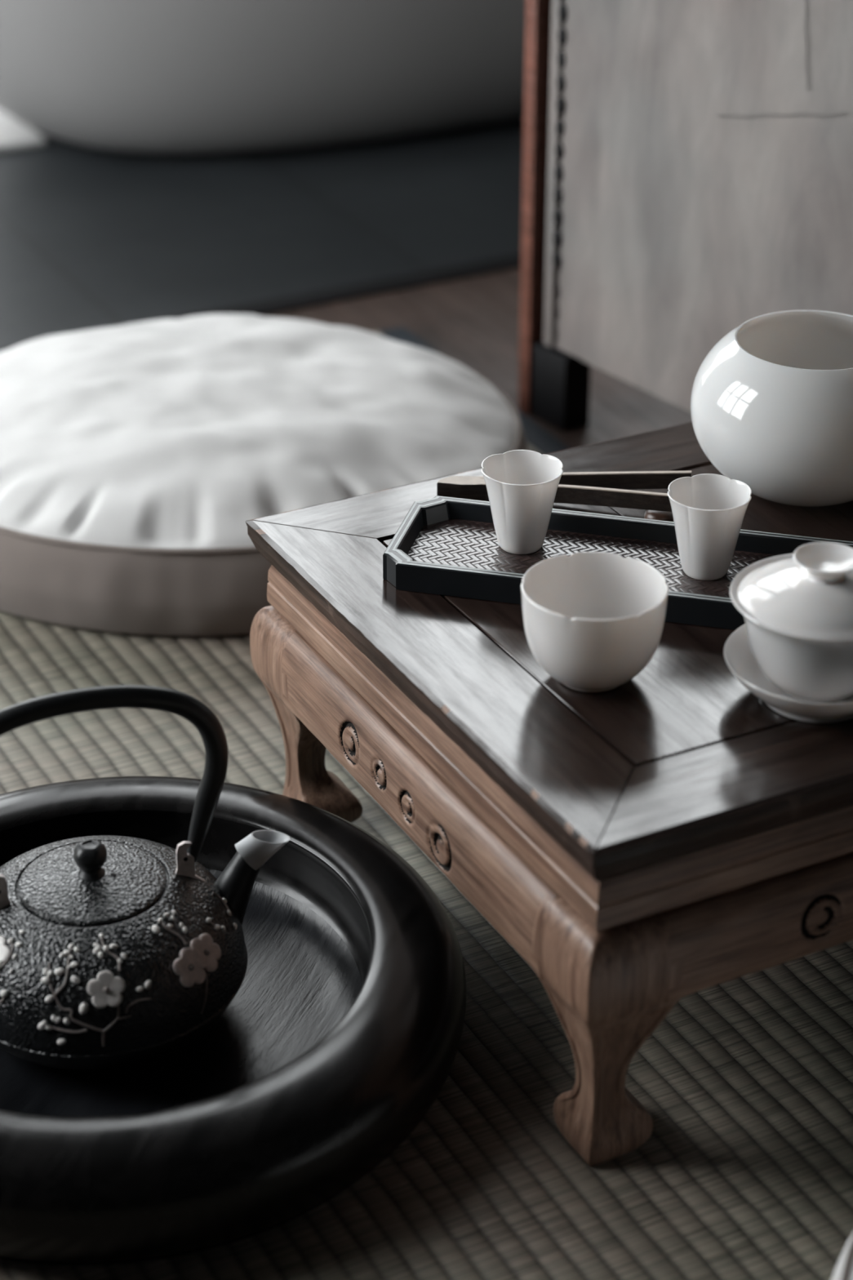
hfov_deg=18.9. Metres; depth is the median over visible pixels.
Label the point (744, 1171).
mat
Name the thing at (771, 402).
bowl
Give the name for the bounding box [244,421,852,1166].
table
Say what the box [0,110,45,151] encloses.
bath mat
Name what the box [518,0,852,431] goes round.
screen
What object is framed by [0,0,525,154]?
bathtub
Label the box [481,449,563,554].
teacup
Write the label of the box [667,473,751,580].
teacup
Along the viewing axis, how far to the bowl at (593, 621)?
1.69 m
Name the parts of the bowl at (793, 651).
lid, lid knob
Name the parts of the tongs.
arm, arm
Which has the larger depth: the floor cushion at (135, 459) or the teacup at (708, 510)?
the floor cushion at (135, 459)
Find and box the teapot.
[0,684,289,1071]
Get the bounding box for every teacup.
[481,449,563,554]
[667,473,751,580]
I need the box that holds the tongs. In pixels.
[436,471,691,511]
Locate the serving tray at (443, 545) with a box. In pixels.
[382,495,852,629]
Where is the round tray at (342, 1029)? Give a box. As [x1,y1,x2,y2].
[0,776,466,1266]
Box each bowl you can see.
[520,551,668,692]
[690,310,852,506]
[723,542,852,723]
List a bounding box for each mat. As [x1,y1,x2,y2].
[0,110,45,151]
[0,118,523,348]
[0,326,852,1279]
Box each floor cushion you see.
[0,313,527,635]
[831,1233,852,1279]
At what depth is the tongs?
1.94 m
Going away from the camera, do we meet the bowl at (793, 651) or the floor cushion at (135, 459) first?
the bowl at (793, 651)
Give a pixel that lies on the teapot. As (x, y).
(117, 952)
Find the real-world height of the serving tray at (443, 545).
0.021 m
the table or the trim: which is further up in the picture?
the trim
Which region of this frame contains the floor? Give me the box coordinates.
[262,267,691,448]
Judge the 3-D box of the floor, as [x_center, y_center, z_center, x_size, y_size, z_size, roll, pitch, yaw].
[0.847,0.297,1.840,4.500,0.050,3.420,-14,32,-24]
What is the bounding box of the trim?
[0,252,520,351]
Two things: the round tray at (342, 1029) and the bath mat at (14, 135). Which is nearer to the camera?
the round tray at (342, 1029)
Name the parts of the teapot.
lid knob, lid, handle, spout, spout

